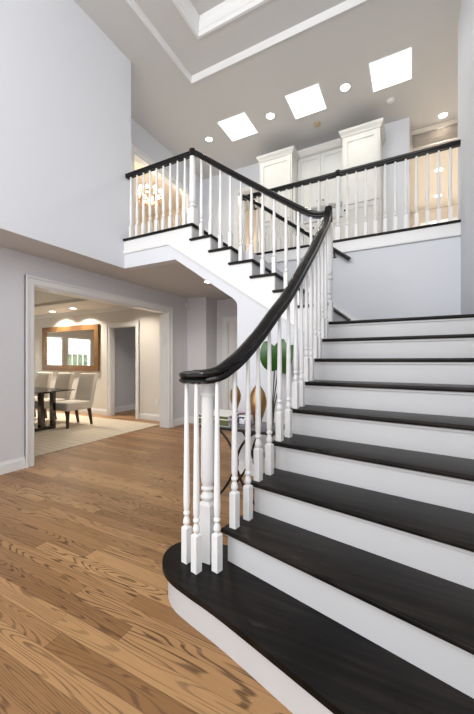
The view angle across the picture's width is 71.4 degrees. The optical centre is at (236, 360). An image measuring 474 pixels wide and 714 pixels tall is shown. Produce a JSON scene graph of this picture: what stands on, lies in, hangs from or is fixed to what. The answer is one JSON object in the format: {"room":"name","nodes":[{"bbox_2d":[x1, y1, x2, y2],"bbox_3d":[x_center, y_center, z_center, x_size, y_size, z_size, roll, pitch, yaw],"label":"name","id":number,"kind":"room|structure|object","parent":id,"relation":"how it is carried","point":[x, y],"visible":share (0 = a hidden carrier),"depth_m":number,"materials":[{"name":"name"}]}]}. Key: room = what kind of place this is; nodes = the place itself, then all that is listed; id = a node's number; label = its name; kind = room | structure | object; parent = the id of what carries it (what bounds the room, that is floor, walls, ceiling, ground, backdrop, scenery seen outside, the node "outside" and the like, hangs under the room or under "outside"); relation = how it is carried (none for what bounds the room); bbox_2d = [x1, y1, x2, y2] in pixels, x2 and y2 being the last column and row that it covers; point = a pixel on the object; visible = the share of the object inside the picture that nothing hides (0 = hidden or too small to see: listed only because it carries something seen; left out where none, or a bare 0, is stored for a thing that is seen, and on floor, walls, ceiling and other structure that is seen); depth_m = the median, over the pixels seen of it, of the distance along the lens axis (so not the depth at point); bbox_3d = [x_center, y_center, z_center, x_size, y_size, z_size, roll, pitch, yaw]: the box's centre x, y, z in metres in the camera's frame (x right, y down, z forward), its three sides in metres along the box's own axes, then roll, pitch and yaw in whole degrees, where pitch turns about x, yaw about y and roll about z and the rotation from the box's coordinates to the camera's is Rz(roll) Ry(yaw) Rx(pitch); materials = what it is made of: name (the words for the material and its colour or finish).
{"room":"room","nodes":[
{"label":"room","id":0,"kind":"room"},
{"bbox_2d":[0,0,130,267],"bbox_3d":[-2.814,-2.877,2.560,0.200,3.125,5.130,0,0,28],"label":"wall","id":1,"kind":"structure","parent":0,"point":[65,86],"depth_m":3.85,"materials":[{"name":"white paint"}]},
{"bbox_2d":[0,228,130,274],"bbox_3d":[-3.067,-1.313,2.692,0.770,0.004,5.130,0,0,28],"label":"ceiling","id":2,"kind":"structure","parent":0,"point":[11,240],"depth_m":4.02,"materials":[{"name":"grey paint"}]},
{"bbox_2d":[34,298,121,315],"bbox_3d":[-5.269,-1.350,6.055,6.250,0.200,5.250,0,0,28],"label":"ceiling","id":3,"kind":"structure","parent":0,"point":[64,306],"depth_m":7.57,"materials":[{"name":"white paint"}]},
{"bbox_2d":[0,246,186,461],"bbox_3d":[-2.821,-0.007,3.777,0.200,2.615,7.280,0,0,28],"label":"wall","id":4,"kind":"structure","parent":0,"point":[14,265],"depth_m":3.99,"materials":[{"name":"white paint"}]},
{"bbox_2d":[0,456,24,474],"bbox_3d":[-3.495,1.230,2.256,0.016,0.140,3.960,0,0,28],"label":"baseboard","id":5,"kind":"structure","parent":4,"relation":"attached to","point":[16,464],"depth_m":3.88,"materials":[{"name":"white wood"}]},
{"bbox_2d":[25,274,172,467],"bbox_3d":[-2.008,0.125,5.293,0.236,2.350,2.800,0,0,28],"label":"trim","id":6,"kind":"structure","parent":4,"relation":"attached to","point":[32,283],"depth_m":4.58,"materials":[{"name":"white wood"}]},
{"bbox_2d":[173,417,183,426],"bbox_3d":[-1.160,1.230,6.722,0.016,0.140,0.520,0,0,28],"label":"baseboard","id":7,"kind":"structure","parent":4,"relation":"attached to","point":[179,421],"depth_m":6.66,"materials":[{"name":"white wood"}]},
{"bbox_2d":[34,309,159,414],"bbox_3d":[-4.025,-0.150,8.435,6.250,2.900,0.120,0,0,28],"label":"wall","id":8,"kind":"structure","parent":0,"point":[149,321],"depth_m":7.71,"materials":[{"name":"white paint"}]},
{"bbox_2d":[42,324,99,370],"bbox_3d":[-4.317,-0.325,8.492,2.200,1.150,0.050,0,0,28],"label":"wall mirror","id":9,"kind":"object","parent":8,"relation":"attached to","point":[76,347],"visible":1,"depth_m":8.44,"materials":[{"name":"brown wood"}]},
{"bbox_2d":[46,330,93,364],"bbox_3d":[-4.317,-0.330,8.502,1.930,0.880,0.008,0,0,28],"label":"mirror glass","id":10,"kind":"object","parent":9,"relation":"attached to","point":[63,347],"depth_m":8.48,"materials":[{"name":"silver mirror"}]},
{"bbox_2d":[46,408,105,414],"bbox_3d":[-4.965,1.230,8.849,4.200,0.140,0.016,0,0,28],"label":"baseboard","id":11,"kind":"structure","parent":8,"relation":"attached to","point":[93,410],"depth_m":8.06,"materials":[{"name":"white wood"}]},
{"bbox_2d":[34,307,132,318],"bbox_3d":[-4.065,-1.210,8.359,6.250,0.080,0.050,0,0,28],"label":"trim","id":12,"kind":"structure","parent":8,"relation":"attached to","point":[114,308],"depth_m":8.20,"materials":[{"name":"white wood"}]},
{"bbox_2d":[106,321,139,418],"bbox_3d":[-2.625,0.200,7.682,1.030,2.200,0.156,0,0,28],"label":"trim","id":13,"kind":"structure","parent":8,"relation":"attached to","point":[110,327],"depth_m":7.82,"materials":[{"name":"white wood"}]},
{"bbox_2d":[139,413,159,420],"bbox_3d":[-1.739,1.230,7.163,1.020,0.140,0.016,0,0,28],"label":"baseboard","id":14,"kind":"structure","parent":8,"relation":"attached to","point":[145,416],"depth_m":7.25,"materials":[{"name":"white wood"}]},
{"bbox_2d":[115,327,134,406],"bbox_3d":[-2.784,0.000,8.942,0.100,2.600,1.930,0,0,28],"label":"wall","id":15,"kind":"structure","parent":0,"point":[124,337],"depth_m":8.57,"materials":[{"name":"white paint"}]},
{"bbox_2d":[115,404,134,412],"bbox_3d":[-2.732,1.230,8.915,0.016,0.140,1.930,0,0,28],"label":"baseboard","id":16,"kind":"structure","parent":15,"relation":"attached to","point":[127,407],"depth_m":8.55,"materials":[{"name":"white wood"}]},
{"bbox_2d":[34,262,231,303],"bbox_3d":[0.788,-1.508,7.335,9.800,0.386,6.669,0,0,28],"label":"ceiling","id":17,"kind":"structure","parent":0,"point":[176,279],"depth_m":5.60,"materials":[{"name":"grey paint"}]},
{"bbox_2d":[256,145,299,251],"bbox_3d":[0.866,-2.885,6.674,0.780,2.369,0.604,0,0,28],"label":"tall cabinet","id":18,"kind":"object","parent":17,"relation":"on","point":[279,167],"visible":0.3,"depth_m":6.42,"materials":[{"name":"white wood"}]},
{"bbox_2d":[295,138,341,245],"bbox_3d":[1.605,-2.925,6.362,0.926,2.449,0.472,0,0,28],"label":"tall cabinet","id":19,"kind":"object","parent":17,"relation":"on","point":[325,158],"visible":0.46,"depth_m":6.37,"materials":[{"name":"white wood"}]},
{"bbox_2d":[339,117,385,238],"bbox_3d":[2.261,-2.885,5.945,0.730,2.369,0.604,0,0,28],"label":"tall cabinet","id":20,"kind":"object","parent":17,"relation":"on","point":[363,143],"visible":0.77,"depth_m":5.71,"materials":[{"name":"white wood"}]},
{"bbox_2d":[134,206,151,235],"bbox_3d":[-3.776,-3.250,8.857,0.100,3.099,5.800,0,0,28],"label":"wall","id":21,"kind":"structure","parent":0,"point":[140,211],"depth_m":10.24,"materials":[{"name":"beige paint"}]},
{"bbox_2d":[0,408,292,713],"bbox_3d":[-1.761,1.350,5.265,16.000,0.100,12.700,0,0,28],"label":"floor","id":22,"kind":"structure","parent":0,"point":[89,624],"depth_m":1.89,"materials":[{"name":"brown wood"}]},
{"bbox_2d":[34,410,159,456],"bbox_3d":[-4.672,1.294,6.065,4.900,0.012,4.020,0,0,28],"label":"area rug","id":23,"kind":"object","parent":22,"relation":"on","point":[82,432],"visible":0.59,"depth_m":6.03,"materials":[{"name":"beige carpet"}]},
{"bbox_2d":[34,372,52,417],"bbox_3d":[-4.587,0.771,7.349,0.500,1.033,0.734,0,0,28],"label":"dining chair","id":24,"kind":"object","parent":23,"relation":"on","point":[43,379],"visible":0.25,"depth_m":7.51,"materials":[{"name":"beige fabric"}]},
{"bbox_2d":[34,372,73,424],"bbox_3d":[-3.923,0.771,7.001,0.500,1.033,0.734,0,0,28],"label":"dining chair","id":25,"kind":"object","parent":23,"relation":"on","point":[64,380],"visible":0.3,"depth_m":7.12,"materials":[{"name":"beige fabric"}]},
{"bbox_2d":[34,387,74,431],"bbox_3d":[-4.516,0.915,6.429,2.640,0.745,1.110,0,0,28],"label":"dining table","id":26,"kind":"object","parent":23,"relation":"on","point":[41,391],"visible":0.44,"depth_m":6.19,"materials":[{"name":"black dark wood"}]},
{"bbox_2d":[56,373,97,428],"bbox_3d":[-3.258,0.771,6.654,0.500,1.033,0.734,0,0,28],"label":"dining chair","id":27,"kind":"object","parent":23,"relation":"on","point":[85,392],"visible":0.88,"depth_m":6.73,"materials":[{"name":"beige fabric"}]},
{"bbox_2d":[199,422,284,505],"bbox_3d":[0.067,0.953,3.192,0.760,0.686,0.400,0,0,28],"label":"side table","id":28,"kind":"object","parent":22,"relation":"on","point":[240,427],"visible":0.38,"depth_m":3.06,"materials":[{"name":"black metal"}]},
{"bbox_2d":[199,417,238,426],"bbox_3d":[-0.148,0.579,3.302,0.358,0.062,0.385,0,0,28],"label":"book","id":29,"kind":"object","parent":28,"relation":"on","point":[226,423],"visible":0.37,"depth_m":3.08,"materials":[{"name":"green paper"}]},
{"bbox_2d":[199,409,244,419],"bbox_3d":[-0.145,0.531,3.298,0.328,0.033,0.369,0,0,28],"label":"book","id":30,"kind":"object","parent":29,"relation":"on","point":[223,414],"visible":0.46,"depth_m":3.20,"materials":[{"name":"white paper"}]},
{"bbox_2d":[230,386,240,411],"bbox_3d":[-0.016,0.376,3.348,0.120,0.279,0.096,0,0,28],"label":"vase","id":31,"kind":"object","parent":30,"relation":"on","point":[238,390],"visible":0.3,"depth_m":3.32,"materials":[{"name":"gold metal"}]},
{"bbox_2d":[239,414,254,424],"bbox_3d":[0.109,0.568,3.227,0.135,0.085,0.148,0,0,28],"label":"box","id":32,"kind":"object","parent":28,"relation":"on","point":[242,416],"visible":0.41,"depth_m":3.18,"materials":[{"name":"white"}]},
{"bbox_2d":[250,385,266,426],"bbox_3d":[0.194,0.409,3.069,0.172,0.402,0.138,0,0,28],"label":"vase","id":33,"kind":"object","parent":28,"relation":"on","point":[253,392],"visible":0.44,"depth_m":3.03,"materials":[{"name":"gold metal"}]},
{"bbox_2d":[260,339,293,472],"bbox_3d":[0.418,0.538,3.415,0.380,1.523,0.263,0,0,18],"label":"potted plant","id":34,"kind":"object","parent":22,"relation":"on","point":[263,351],"visible":0.35,"depth_m":3.34,"materials":[{"name":"green plant"}]},
{"bbox_2d":[162,317,473,713],"bbox_3d":[0.679,0.465,2.069,1.820,1.670,2.594,0,0,28],"label":"staircase","id":35,"kind":"structure","parent":22,"relation":"on","point":[348,588],"depth_m":1.61,"materials":[{"name":"black wood"}]},
{"bbox_2d":[123,223,350,335],"bbox_3d":[-0.009,-0.936,4.631,2.852,1.569,1.456,0,0,28],"label":"staircase","id":36,"kind":"structure","parent":35,"relation":"on","point":[244,276],"depth_m":3.94,"materials":[{"name":"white wood"}]},
{"bbox_2d":[125,148,323,295],"bbox_3d":[-0.317,-1.639,4.059,2.834,2.103,0.100,0,0,28],"label":"stair railing","id":37,"kind":"object","parent":36,"relation":"on","point":[191,216],"visible":0.91,"depth_m":4.04,"materials":[{"name":"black wood"}]},
{"bbox_2d":[178,205,332,574],"bbox_3d":[0.395,-0.231,2.531,0.303,2.685,2.084,0,0,38],"label":"stair railing","id":38,"kind":"object","parent":35,"relation":"on","point":[205,545],"visible":1,"depth_m":1.93,"materials":[{"name":"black wood"}]},
{"bbox_2d":[329,314,473,324],"bbox_3d":[1.811,-0.385,3.704,1.328,0.029,1.454,0,0,28],"label":"stair landing","id":39,"kind":"structure","parent":35,"relation":"on","point":[462,315],"depth_m":3.02,"materials":[{"name":"brown wood"}]},
{"bbox_2d":[134,161,181,215],"bbox_3d":[-2.491,-4.750,8.186,3.000,0.100,5.800,0,0,28],"label":"ceiling","id":40,"kind":"structure","parent":0,"point":[136,165],"depth_m":9.26,"materials":[{"name":"beige paint"}]},
{"bbox_2d":[138,184,161,206],"bbox_3d":[-2.010,-4.150,7.596,0.597,1.100,0.601,0,0,28],"label":"chandelier","id":41,"kind":"object","parent":40,"relation":"hanging from","point":[139,193],"visible":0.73,"depth_m":7.56,"materials":[{"name":"gold metal"}]},
{"bbox_2d":[131,118,199,225],"bbox_3d":[-1.784,-3.020,6.247,0.150,2.639,3.820,0,0,28],"label":"wall","id":42,"kind":"structure","parent":0,"point":[140,137],"depth_m":6.48,"materials":[{"name":"white paint"}]},
{"bbox_2d":[131,143,189,235],"bbox_3d":[-1.529,-2.780,6.695,0.186,2.159,1.850,0,0,28],"label":"trim","id":43,"kind":"structure","parent":42,"relation":"attached to","point":[137,155],"depth_m":6.25,"materials":[{"name":"white wood"}]},
{"bbox_2d":[152,208,181,231],"bbox_3d":[-1.473,-3.250,10.079,2.850,3.099,0.100,0,0,28],"label":"wall","id":44,"kind":"structure","parent":0,"point":[173,212],"depth_m":10.41,"materials":[{"name":"beige paint"}]},
{"bbox_2d":[187,297,208,416],"bbox_3d":[-0.899,-0.007,6.947,0.670,2.615,0.120,0,0,28],"label":"wall","id":45,"kind":"structure","parent":0,"point":[198,310],"depth_m":6.84,"materials":[{"name":"white paint"}]},
{"bbox_2d":[189,416,193,422],"bbox_3d":[-0.842,1.230,6.840,0.470,0.140,0.016,0,0,28],"label":"baseboard","id":46,"kind":"structure","parent":45,"relation":"attached to","point":[191,419],"depth_m":6.89,"materials":[{"name":"white wood"}]},
{"bbox_2d":[191,0,224,14],"bbox_3d":[0.036,-4.640,1.894,3.690,0.060,4.390,0,0,28],"label":"ceiling","id":47,"kind":"structure","parent":0,"point":[201,6],"depth_m":4.27,"materials":[{"name":"grey paint"}]},
{"bbox_2d":[209,298,216,409],"bbox_3d":[-0.558,-0.007,7.006,0.120,2.615,0.300,0,0,28],"label":"wall","id":48,"kind":"structure","parent":0,"point":[212,302],"depth_m":6.99,"materials":[{"name":"white paint"}]},
{"bbox_2d":[124,245,309,462],"bbox_3d":[-0.308,-0.115,4.074,2.838,2.830,0.124,0,0,28],"label":"wall","id":49,"kind":"structure","parent":0,"point":[250,313],"depth_m":3.81,"materials":[{"name":"white paint"}]},
{"bbox_2d":[238,461,253,475],"bbox_3d":[0.432,1.230,3.608,0.977,0.140,0.016,0,0,28],"label":"baseboard","id":50,"kind":"structure","parent":49,"relation":"attached to","point":[241,466],"depth_m":3.79,"materials":[{"name":"white wood"}]},
{"bbox_2d":[217,298,236,408],"bbox_3d":[0.900,-0.007,6.469,3.200,2.615,0.100,0,0,28],"label":"wall","id":51,"kind":"structure","parent":0,"point":[225,307],"depth_m":7.06,"materials":[{"name":"white paint"}]},
{"bbox_2d":[222,316,236,409],"bbox_3d":[0.196,0.185,6.817,1.070,2.230,0.136,0,0,28],"label":"trim","id":52,"kind":"structure","parent":51,"relation":"attached to","point":[225,320],"depth_m":6.99,"materials":[{"name":"white wood"}]},
{"bbox_2d":[229,322,236,409],"bbox_3d":[0.195,0.240,6.815,0.830,2.100,0.091,0,0,28],"label":"door","id":53,"kind":"structure","parent":51,"relation":"in","point":[232,326],"depth_m":6.99,"materials":[{"name":"white wood"}]},
{"bbox_2d":[134,0,345,74],"bbox_3d":[0.016,-4.470,1.876,4.610,0.080,5.340,0,0,28],"label":"ceiling","id":54,"kind":"structure","parent":0,"point":[273,17],"depth_m":4.40,"materials":[{"name":"grey paint"}]},
{"bbox_2d":[242,208,259,252],"bbox_3d":[1.991,-3.020,8.720,4.550,2.639,0.100,0,0,28],"label":"wall","id":55,"kind":"structure","parent":0,"point":[254,211],"depth_m":9.46,"materials":[{"name":"beige paint"}]},
{"bbox_2d":[243,250,283,276],"bbox_3d":[0.700,-0.007,5.067,0.100,2.615,2.570,0,0,28],"label":"trim","id":56,"kind":"structure","parent":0,"point":[257,258],"depth_m":4.13,"materials":[{"name":"white paint"}]},
{"bbox_2d":[74,0,461,210],"bbox_3d":[0.929,-4.385,4.367,6.800,0.090,11.800,0,0,28],"label":"ceiling","id":57,"kind":"structure","parent":0,"point":[178,113],"depth_m":5.12,"materials":[{"name":"grey paint"}]},
{"bbox_2d":[205,136,212,141],"bbox_3d":[-0.547,-4.335,6.449,0.155,0.011,0.155,0,0,28],"label":"recessed light","id":58,"kind":"object","parent":57,"relation":"in","point":[208,139],"visible":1,"depth_m":6.45,"materials":[{"name":"white plastic"}]},
{"bbox_2d":[172,0,269,38],"bbox_3d":[0.041,-4.513,1.869,3.500,0.191,4.190,0,0,28],"label":"trim","id":59,"kind":"structure","parent":57,"relation":"attached to","point":[227,11],"depth_m":4.28,"materials":[{"name":"white wood"}]},
{"bbox_2d":[217,111,258,141],"bbox_3d":[0.020,-4.442,6.134,0.570,0.212,0.600,0,0,28],"label":"skylight","id":60,"kind":"object","parent":57,"relation":"attached to","point":[248,130],"visible":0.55,"depth_m":6.36,"materials":[{"name":"white glass"}]},
{"bbox_2d":[126,0,367,83],"bbox_3d":[0.034,-4.378,1.867,4.370,0.101,5.140,0,0,28],"label":"trim","id":61,"kind":"structure","parent":57,"relation":"attached to","point":[346,5],"depth_m":4.46,"materials":[{"name":"white wood"}]},
{"bbox_2d":[266,112,274,119],"bbox_3d":[0.591,-4.335,5.836,0.175,0.011,0.175,0,0,28],"label":"recessed light","id":62,"kind":"object","parent":57,"relation":"in","point":[270,115],"visible":1,"depth_m":5.82,"materials":[{"name":"white plastic"}]},
{"bbox_2d":[284,82,326,119],"bbox_3d":[1.162,-4.442,5.537,0.570,0.212,0.600,0,0,28],"label":"skylight","id":63,"kind":"object","parent":57,"relation":"attached to","point":[318,105],"visible":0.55,"depth_m":5.76,"materials":[{"name":"white glass"}]},
{"bbox_2d":[339,83,350,91],"bbox_3d":[1.713,-4.335,5.226,0.175,0.011,0.175,0,0,28],"label":"recessed light","id":64,"kind":"object","parent":57,"relation":"in","point":[344,87],"visible":1,"depth_m":5.22,"materials":[{"name":"white plastic"}]},
{"bbox_2d":[368,46,412,92],"bbox_3d":[2.304,-4.442,4.940,0.570,0.212,0.600,0,0,28],"label":"skylight","id":65,"kind":"object","parent":57,"relation":"attached to","point":[405,74],"visible":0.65,"depth_m":5.16,"materials":[{"name":"white glass"}]},
{"bbox_2d":[387,97,394,103],"bbox_3d":[2.561,-4.321,5.488,0.124,0.038,0.124,0,0,28],"label":"smoke detector","id":66,"kind":"object","parent":57,"relation":"attached to","point":[391,100],"visible":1,"depth_m":5.46,"materials":[{"name":"white plastic"}]},
{"bbox_2d":[438,112,447,118],"bbox_3d":[3.632,-4.335,5.819,0.162,0.011,0.162,0,0,28],"label":"recessed light","id":67,"kind":"object","parent":57,"relation":"in","point":[443,114],"visible":1,"depth_m":5.82,"materials":[{"name":"white plastic"}]},
{"bbox_2d":[203,117,409,246],"bbox_3d":[1.079,-3.020,6.974,4.550,2.639,0.120,0,0,28],"label":"wall","id":68,"kind":"structure","parent":0,"point":[397,133],"depth_m":6.03,"materials":[{"name":"white paint"}]},
{"bbox_2d":[234,183,259,249],"bbox_3d":[0.326,-2.785,7.347,0.810,2.169,0.156,0,0,28],"label":"trim","id":69,"kind":"structure","parent":68,"relation":"attached to","point":[245,190],"depth_m":7.46,"materials":[{"name":"white wood"}]},
{"bbox_2d":[271,236,460,319],"bbox_3d":[1.431,-0.125,4.781,3.005,2.851,0.100,0,0,28],"label":"wall","id":70,"kind":"structure","parent":0,"point":[417,279],"depth_m":4.35,"materials":[{"name":"white paint"}]},
{"bbox_2d":[242,194,350,260],"bbox_3d":[0.837,-2.044,4.991,1.706,1.312,0.126,0,0,28],"label":"wall handrail","id":71,"kind":"object","parent":70,"relation":"attached to","point":[245,197],"visible":0.79,"depth_m":4.95,"materials":[{"name":"black wood"}]},
{"bbox_2d":[288,278,357,320],"bbox_3d":[0.957,-1.091,4.961,1.900,1.383,0.020,0,0,28],"label":"trim","id":72,"kind":"structure","parent":70,"relation":"attached to","point":[351,317],"depth_m":4.65,"materials":[{"name":"white wood"}]},
{"bbox_2d":[255,219,460,254],"bbox_3d":[1.428,-1.706,4.766,2.995,0.029,0.170,0,0,28],"label":"trim","id":73,"kind":"structure","parent":70,"relation":"attached to","point":[459,220],"depth_m":4.41,"materials":[{"name":"brown wood"}]},
{"bbox_2d":[242,139,460,252],"bbox_3d":[1.411,-2.228,4.758,3.042,1.014,0.110,0,0,28],"label":"bridge railing","id":74,"kind":"object","parent":73,"relation":"on","point":[337,174],"visible":0.82,"depth_m":4.52,"materials":[{"name":"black wood"}]},
{"bbox_2d":[258,222,460,263],"bbox_3d":[1.439,-1.621,4.765,2.975,0.141,0.122,0,0,28],"label":"trim","id":75,"kind":"structure","parent":70,"relation":"attached to","point":[455,228],"depth_m":4.40,"materials":[{"name":"white wood"}]},
{"bbox_2d":[410,151,457,212],"bbox_3d":[4.594,-3.850,7.060,1.600,0.060,2.430,0,0,28],"label":"ceiling","id":76,"kind":"structure","parent":0,"point":[444,158],"depth_m":7.06,"materials":[{"name":"beige paint"}]},
{"bbox_2d":[410,118,457,161],"bbox_3d":[4.003,-4.080,5.930,1.600,0.520,0.120,0,0,28],"label":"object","id":77,"kind":"structure","parent":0,"point":[453,121],"depth_m":6.07,"materials":[{"name":"beige paint"}]},
{"bbox_2d":[412,123,457,150],"bbox_3d":[3.688,-4.110,6.019,0.880,0.280,0.015,0,0,28],"label":"air vent","id":78,"kind":"object","parent":77,"relation":"in","point":[456,124],"visible":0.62,"depth_m":6.05,"materials":[{"name":"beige metal"}]},
{"bbox_2d":[410,204,457,227],"bbox_3d":[5.446,-3.020,8.042,2.200,2.639,0.100,0,0,28],"label":"wall","id":79,"kind":"structure","parent":0,"point":[444,210],"depth_m":8.27,"materials":[{"name":"beige paint"}]},
{"bbox_2d":[421,217,457,225],"bbox_3d":[5.148,-2.600,8.121,1.100,1.799,0.036,0,0,28],"label":"trim","id":80,"kind":"structure","parent":79,"relation":"attached to","point":[454,218],"depth_m":8.18,"materials":[{"name":"white wood"}]},
{"bbox_2d":[458,22,458,219],"bbox_3d":[3.304,-3.020,3.994,1.045,2.639,0.100,0,0,28],"label":"wall","id":81,"kind":"structure","parent":0,"point":[458,22],"depth_m":4.22,"materials":[{"name":"white paint"}]},
{"bbox_2d":[459,0,473,314],"bbox_3d":[1.763,-1.570,2.023,0.140,5.740,4.820,0,0,28],"label":"wall","id":82,"kind":"structure","parent":0,"point":[466,17],"depth_m":3.56,"materials":[{"name":"white paint"}]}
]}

